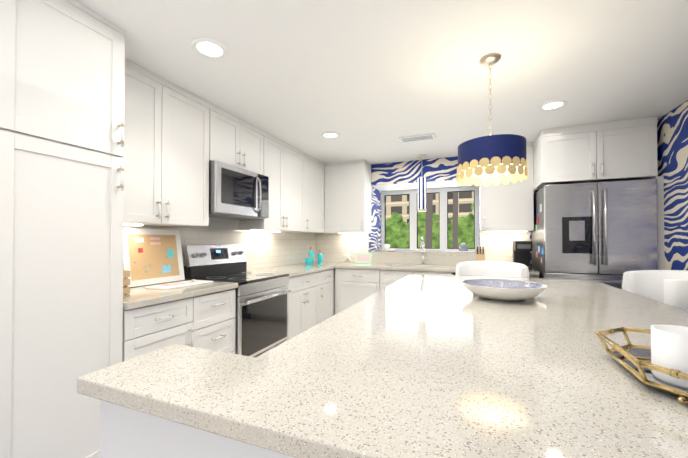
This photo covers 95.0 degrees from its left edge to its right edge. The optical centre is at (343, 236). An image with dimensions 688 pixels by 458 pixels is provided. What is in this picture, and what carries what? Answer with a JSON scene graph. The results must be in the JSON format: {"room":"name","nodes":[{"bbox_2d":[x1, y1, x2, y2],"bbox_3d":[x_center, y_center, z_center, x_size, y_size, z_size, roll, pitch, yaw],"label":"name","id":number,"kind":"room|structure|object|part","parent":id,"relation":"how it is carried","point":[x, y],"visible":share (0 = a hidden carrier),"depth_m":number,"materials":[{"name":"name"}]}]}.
{"room":"kitchen","nodes":[
{"label":"kitchen","id":0,"kind":"room"},
{"bbox_2d":[145,217,299,267],"bbox_3d":[-1.827,0.062,2.052,0.100,2.440,7.130,0,-1,22],"label":"wall","id":1,"kind":"structure","parent":0,"point":[221,223],"depth_m":3.30,"materials":[{"name":"white paint"}]},
{"bbox_2d":[128,62,211,226],"bbox_3d":[-1.475,-0.624,2.353,0.328,1.058,0.899,0,-1,22],"label":"upper cabinet","id":2,"kind":"object","parent":1,"relation":"attached to","point":[170,127],"depth_m":2.33,"materials":[{"name":"white wood"}]},
{"bbox_2d":[123,225,314,269],"bbox_3d":[-1.135,0.153,3.615,0.008,0.464,3.510,0,-1,22],"label":"backsplash","id":3,"kind":"structure","parent":1,"relation":"attached to","point":[270,249],"depth_m":3.85,"materials":[{"name":"tile"}]},
{"bbox_2d":[244,244,248,254],"bbox_3d":[-1.124,0.140,3.627,0.005,0.120,0.080,0,-1,22],"label":"electrical outlet plate","id":4,"kind":"object","parent":3,"relation":"attached to","point":[246,248],"depth_m":3.63,"materials":[{"name":"white plastic"}]},
{"bbox_2d":[212,104,263,174],"bbox_3d":[-1.163,-0.900,3.127,0.328,0.488,0.756,0,-1,22],"label":"upper cabinet","id":5,"kind":"object","parent":1,"relation":"attached to","point":[236,142],"depth_m":3.02,"materials":[{"name":"white wood"}]},
{"bbox_2d":[209,160,268,219],"bbox_3d":[-1.098,-0.422,3.095,0.448,0.457,0.750,0,-1,22],"label":"microwave","id":6,"kind":"object","parent":5,"relation":"attached to","point":[236,193],"visible":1,"depth_m":2.94,"materials":[{"name":"silver metal"}]},
{"bbox_2d":[239,132,287,231],"bbox_3d":[-0.938,-0.608,3.680,0.328,1.058,0.437,0,-1,22],"label":"upper cabinet","id":7,"kind":"object","parent":1,"relation":"attached to","point":[275,150],"depth_m":3.63,"materials":[{"name":"white wood"}]},
{"bbox_2d":[288,144,303,231],"bbox_3d":[-0.780,-0.604,4.070,0.328,1.058,0.632,0,-1,22],"label":"upper cabinet","id":8,"kind":"object","parent":1,"relation":"attached to","point":[295,157],"depth_m":4.04,"materials":[{"name":"white wood"}]},
{"bbox_2d":[304,153,327,231],"bbox_3d":[-0.546,-0.598,4.569,0.387,1.058,0.697,0,-1,22],"label":"upper cabinet","id":9,"kind":"object","parent":1,"relation":"attached to","point":[315,171],"depth_m":4.56,"materials":[{"name":"white wood"}]},
{"bbox_2d":[75,0,687,164],"bbox_3d":[0.270,-1.178,1.649,4.300,0.030,7.930,0,-1,22],"label":"ceiling","id":10,"kind":"structure","parent":0,"point":[371,82],"depth_m":2.12,"materials":[{"name":"white paint"}]},
{"bbox_2d":[191,37,227,58],"bbox_3d":[-0.823,-1.153,1.934,0.209,0.011,0.209,0,-1,-23],"label":"recessed light","id":11,"kind":"object","parent":10,"relation":"in","point":[211,48],"depth_m":1.92,"materials":[{"name":"white plastic"}]},
{"bbox_2d":[321,132,339,138],"bbox_3d":[-0.149,-1.135,3.517,0.209,0.011,0.209,0,-1,-23],"label":"recessed light","id":12,"kind":"object","parent":10,"relation":"in","point":[330,135],"depth_m":3.51,"materials":[{"name":"white"}]},
{"bbox_2d":[398,133,435,142],"bbox_3d":[0.839,-1.133,3.613,0.400,0.013,0.170,0,-1,22],"label":"ceiling vent","id":13,"kind":"object","parent":10,"relation":"in","point":[418,137],"visible":1,"depth_m":3.60,"materials":[{"name":"white metal"}]},
{"bbox_2d":[417,154,426,211],"bbox_3d":[1.076,-0.744,4.354,0.128,0.774,0.128,0,-1,22],"label":"light","id":14,"kind":"object","parent":10,"relation":"hanging from","point":[421,156],"depth_m":4.30,"materials":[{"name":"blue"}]},
{"bbox_3d":[1.076,-0.597,4.352,0.124,0.430,0.124,0,-1,22],"label":"sink pendant light shade","id":15,"kind":"part","parent":14,"relation":"part of","materials":[{"name":"white fabric"}]},
{"bbox_2d":[457,53,527,185],"bbox_3d":[0.950,-0.760,2.042,0.418,0.794,0.419,0,-1,22],"label":"drum pendant light","id":16,"kind":"object","parent":10,"relation":"hanging from","point":[492,156],"visible":1,"depth_m":1.89,"materials":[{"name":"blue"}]},
{"bbox_2d":[538,100,566,110],"bbox_3d":[1.814,-1.144,2.744,0.209,0.011,0.209,0,-1,-23],"label":"recessed light","id":17,"kind":"object","parent":10,"relation":"in","point":[554,104],"depth_m":2.73,"materials":[{"name":"white plastic"}]},
{"bbox_2d":[316,156,534,266],"bbox_3d":[1.439,0.090,4.521,4.100,2.440,0.100,0,-1,22],"label":"wall","id":18,"kind":"structure","parent":0,"point":[439,169],"depth_m":4.64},
{"bbox_2d":[328,160,370,233],"bbox_3d":[0.042,-0.595,4.829,0.665,1.058,0.390,0,-1,22],"label":"upper cabinet","id":19,"kind":"object","parent":18,"relation":"attached to","point":[349,182],"depth_m":4.70,"materials":[{"name":"white wood"}]},
{"bbox_2d":[315,231,529,264],"bbox_3d":[0.964,0.165,4.654,3.102,0.464,0.008,0,-1,22],"label":"backsplash","id":20,"kind":"structure","parent":18,"relation":"attached to","point":[335,247],"depth_m":4.65,"materials":[{"name":"tile"}]},
{"bbox_2d":[354,245,358,252],"bbox_3d":[0.202,0.186,4.955,0.080,0.120,0.005,0,-1,22],"label":"electrical outlet plate","id":21,"kind":"object","parent":20,"relation":"attached to","point":[356,247],"depth_m":4.96,"materials":[{"name":"white plastic"}]},
{"bbox_2d":[480,142,535,231],"bbox_3d":[2.062,-0.604,4.044,0.590,1.058,0.328,0,-1,22],"label":"upper cabinet","id":22,"kind":"object","parent":18,"relation":"attached to","point":[509,207],"depth_m":3.88,"materials":[{"name":"white wood"}]},
{"bbox_2d":[532,116,659,191],"bbox_3d":[2.683,-0.855,3.536,0.945,0.568,0.808,0,-1,22],"label":"upper cabinet","id":23,"kind":"object","parent":18,"relation":"attached to","point":[621,150],"depth_m":3.16,"materials":[{"name":"white wood"}]},
{"bbox_2d":[371,179,479,250],"bbox_3d":[1.295,-0.173,5.035,1.710,1.400,0.740,0,-1,22],"label":"wall","id":24,"kind":"structure","parent":0,"point":[376,190],"depth_m":5.15,"materials":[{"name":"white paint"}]},
{"bbox_2d":[369,250,475,255],"bbox_3d":[1.254,0.244,4.928,1.586,0.038,0.742,0,-1,22],"label":"sill","id":25,"kind":"structure","parent":24,"relation":"on","point":[400,252],"depth_m":4.61,"materials":[{"name":"beige stone"}]},
{"bbox_2d":[381,244,395,250],"bbox_3d":[0.718,0.172,5.148,0.232,0.110,0.350,0,-1,-2],"label":"shell","id":26,"kind":"object","parent":25,"relation":"on","point":[386,247],"depth_m":5.20,"materials":[{"name":"white"}]},
{"bbox_2d":[445,243,473,251],"bbox_3d":[1.728,0.152,4.700,0.400,0.140,0.250,0,-1,22],"label":"tray","id":27,"kind":"object","parent":25,"relation":"on","point":[463,247],"visible":1,"depth_m":4.63,"materials":[{"name":"white ceramic"}]},
{"bbox_2d":[381,186,478,250],"bbox_3d":[1.402,-0.290,5.301,1.590,1.036,0.050,0,-1,22],"label":"window","id":28,"kind":"structure","parent":24,"relation":"in","point":[443,222],"depth_m":5.22,"materials":[{"name":"white"}]},
{"bbox_2d":[657,100,687,269],"bbox_3d":[2.657,0.061,1.935,0.100,2.440,3.980,0,-1,22],"label":"wall","id":29,"kind":"structure","parent":0,"point":[672,142],"depth_m":2.82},
{"bbox_3d":[0.119,1.298,1.249,4.300,0.050,7.130,0,-1,22],"label":"floor","id":30,"kind":"structure","parent":0,"visible":0},
{"bbox_2d":[0,0,131,457],"bbox_3d":[-1.609,0.058,1.628,0.618,2.438,0.527,0,-1,22],"label":"tall cabinet","id":31,"kind":"object","parent":30,"relation":"on","point":[102,140],"depth_m":1.48,"materials":[{"name":"white wood"}]},
{"bbox_2d":[124,296,195,360],"bbox_3d":[-1.421,0.845,2.083,0.618,0.874,0.472,0,-1,22],"label":"base cabinet","id":32,"kind":"object","parent":30,"relation":"on","point":[146,330],"depth_m":1.95,"materials":[{"name":"white wood"}]},
{"bbox_2d":[124,280,237,311],"bbox_3d":[-1.329,0.391,2.282,0.643,0.040,0.899,0,-1,22],"label":"countertop","id":33,"kind":"structure","parent":32,"relation":"on","point":[140,297],"depth_m":2.12,"materials":[{"name":"beige stone"}]},
{"bbox_2d":[123,270,129,296],"bbox_3d":[-1.463,0.286,1.937,0.260,0.160,0.125,0,-1,22],"label":"crate","id":34,"kind":"object","parent":33,"relation":"on","point":[126,282],"visible":0.12,"depth_m":1.93,"materials":[{"name":"beige wood"}]},
{"bbox_2d":[123,228,184,286],"bbox_3d":[-1.507,0.153,2.509,0.086,0.432,0.500,0,-1,22],"label":"frame","id":35,"kind":"object","parent":33,"relation":"on","point":[152,256],"visible":0.96,"depth_m":2.49,"materials":[{"name":"white"}]},
{"bbox_2d":[144,279,213,289],"bbox_3d":[-1.259,0.356,2.439,0.220,0.032,0.440,0,-1,22],"label":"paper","id":36,"kind":"object","parent":33,"relation":"on","point":[174,285],"visible":1,"depth_m":2.36,"materials":[{"name":"white paper"}]},
{"bbox_2d":[100,401,284,457],"bbox_3d":[0.009,0.830,0.671,1.263,0.873,0.234,0,-1,22],"label":"base cabinet","id":37,"kind":"object","parent":30,"relation":"on","point":[122,434],"depth_m":0.73,"materials":[{"name":"white paint"}]},
{"bbox_2d":[77,273,687,457],"bbox_3d":[0.753,0.385,1.771,1.910,0.040,2.885,0,-1,22],"label":"countertop","id":38,"kind":"structure","parent":37,"relation":"on","point":[423,365],"depth_m":0.76,"materials":[{"name":"beige stone"}]},
{"bbox_2d":[461,279,546,300],"bbox_3d":[0.947,0.321,1.891,0.456,0.088,0.456,0,-1,22],"label":"decorative bowl","id":39,"kind":"object","parent":38,"relation":"on","point":[506,290],"visible":1,"depth_m":1.81,"materials":[{"name":"white ceramic"}]},
{"bbox_2d":[595,327,687,404],"bbox_3d":[0.881,0.315,0.763,0.375,0.074,0.437,0,-1,22],"label":"brass tray","id":40,"kind":"object","parent":38,"relation":"on","point":[634,360],"visible":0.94,"depth_m":0.79,"materials":[{"name":"brown metal"}]},
{"bbox_2d":[651,324,687,388],"bbox_3d":[0.781,0.273,0.723,0.110,0.115,0.110,0,-1,22],"label":"glass candle","id":41,"kind":"object","parent":40,"relation":"on","point":[669,346],"visible":0.9,"depth_m":0.71,"materials":[{"name":"white wax"}]},
{"bbox_2d":[196,288,235,353],"bbox_3d":[-1.263,0.850,2.473,0.618,0.874,0.485,0,-1,22],"label":"base cabinet","id":42,"kind":"object","parent":30,"relation":"on","point":[215,312],"depth_m":2.40,"materials":[{"name":"white wood"}]},
{"bbox_2d":[183,244,290,356],"bbox_3d":[-0.981,0.683,3.034,0.701,1.221,0.750,0,-1,22],"label":"range","id":43,"kind":"object","parent":30,"relation":"on","point":[261,320],"visible":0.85,"depth_m":2.92,"materials":[{"name":"silver metal"}]},
{"bbox_2d":[236,272,323,339],"bbox_3d":[-0.733,0.865,3.782,0.618,0.874,0.811,0,-1,22],"label":"base cabinet","id":44,"kind":"object","parent":30,"relation":"on","point":[306,296],"depth_m":3.65,"materials":[{"name":"white wood"}]},
{"bbox_2d":[248,261,343,275],"bbox_3d":[-0.529,0.414,4.258,0.643,0.040,1.838,0,-1,22],"label":"countertop","id":45,"kind":"structure","parent":44,"relation":"on","point":[294,269],"depth_m":3.90,"materials":[{"name":"beige stone"}]},
{"bbox_2d":[305,252,313,264],"bbox_3d":[-0.514,0.316,4.597,0.109,0.160,0.109,0,-1,13],"label":"bottle","id":46,"kind":"object","parent":45,"relation":"on","point":[309,259],"depth_m":4.57,"materials":[{"name":"teal glass"}]},
{"bbox_2d":[317,250,322,262],"bbox_3d":[-0.365,0.294,4.807,0.079,0.210,0.079,0,-1,13],"label":"bottle","id":47,"kind":"object","parent":45,"relation":"on","point":[319,257],"depth_m":4.78,"materials":[{"name":"teal glass"}]},
{"bbox_2d":[343,251,352,260],"bbox_3d":[0.061,0.291,4.979,0.190,0.181,0.034,0,-1,22],"label":"decor","id":48,"kind":"object","parent":45,"relation":"on","point":[347,255],"visible":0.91,"depth_m":4.97,"materials":[{"name":"white ceramic"}]},
{"bbox_2d":[324,268,335,319],"bbox_3d":[-0.529,0.871,4.285,0.618,0.874,0.508,0,-1,22],"label":"base cabinet","id":49,"kind":"object","parent":30,"relation":"on","point":[330,276],"depth_m":4.30,"materials":[{"name":"white wood"}]},
{"bbox_2d":[336,268,383,313],"bbox_3d":[0.312,0.874,4.579,0.717,0.874,0.618,0,-1,22],"label":"base cabinet","id":50,"kind":"object","parent":30,"relation":"on","point":[353,285],"depth_m":4.32,"materials":[{"name":"white wood"}]},
{"bbox_2d":[336,264,538,275],"bbox_3d":[1.135,0.413,4.233,2.459,0.040,0.635,0,-1,22],"label":"countertop","id":51,"kind":"structure","parent":50,"relation":"on","point":[379,267],"depth_m":4.16,"materials":[{"name":"beige stone"}]},
{"bbox_2d":[355,253,371,263],"bbox_3d":[0.295,0.317,4.730,0.260,0.159,0.053,0,-1,22],"label":"photo frame","id":52,"kind":"object","parent":51,"relation":"on","point":[363,258],"visible":1,"depth_m":4.72,"materials":[{"name":"green"}]},
{"bbox_2d":[420,237,423,263],"bbox_3d":[1.115,0.203,4.411,0.101,0.384,0.215,0,-1,22],"label":"faucet","id":53,"kind":"object","parent":51,"relation":"on","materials":[{"name":"silver metal"}]},
{"bbox_2d":[476,247,484,260],"bbox_3d":[1.761,0.256,4.076,0.110,0.269,0.220,0,-1,22],"label":"knife block","id":54,"kind":"object","parent":51,"relation":"on","point":[480,254],"visible":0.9,"depth_m":4.01,"materials":[{"name":"beige wood"}]},
{"bbox_2d":[513,241,532,269],"bbox_3d":[2.194,0.219,3.879,0.180,0.339,0.300,0,-1,22],"label":"coffee maker","id":55,"kind":"object","parent":51,"relation":"on","point":[521,251],"visible":0.81,"depth_m":3.86,"materials":[{"name":"black plastic"}]},
{"bbox_2d":[384,272,455,287],"bbox_3d":[0.983,0.871,4.307,0.967,0.874,0.618,0,-1,22],"label":"base cabinet","id":56,"kind":"object","parent":30,"relation":"on","point":[390,278],"depth_m":4.10,"materials":[{"name":"white wood"}]},
{"bbox_2d":[455,261,529,277],"bbox_3d":[1.562,0.782,3.352,0.720,1.031,0.561,0,-1,22],"label":"chair","id":57,"kind":"object","parent":30,"relation":"on","point":[494,268],"visible":0.15,"depth_m":3.51,"materials":[{"name":"white fabric"}]},
{"bbox_2d":[531,179,657,288],"bbox_3d":[2.660,0.378,3.471,0.911,1.840,0.883,0,-1,22],"label":"fridge","id":58,"kind":"object","parent":30,"relation":"on","point":[604,232],"visible":0.54,"depth_m":3.13,"materials":[{"name":"silver metal"}]},
{"bbox_2d":[622,270,687,310],"bbox_3d":[2.450,0.771,2.345,0.561,1.031,0.720,0,-1,22],"label":"chair","id":59,"kind":"object","parent":30,"relation":"on","point":[669,287],"visible":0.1,"depth_m":2.58,"materials":[{"name":"white fabric"}]},
{"label":"outside","id":60,"kind":"structure","parent":0,"visible":0},
{"bbox_2d":[386,191,473,250],"bbox_3d":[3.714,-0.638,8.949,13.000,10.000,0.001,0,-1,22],"label":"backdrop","id":61,"kind":"structure","parent":60,"point":[397,221],"depth_m":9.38,"materials":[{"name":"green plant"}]},
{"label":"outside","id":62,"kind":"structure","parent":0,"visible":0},
{"bbox_2d":[425,194,432,247],"bbox_3d":[1.915,-0.660,7.089,0.243,8.002,0.150,0,-1,22],"label":"trunk","id":63,"kind":"object","parent":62,"point":[428,235],"depth_m":7.03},
{"bbox_2d":[452,192,457,247],"bbox_3d":[2.565,-0.658,7.256,0.214,8.002,0.120,0,-1,22],"label":"trunk","id":64,"kind":"object","parent":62,"point":[455,195],"depth_m":7.21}
]}

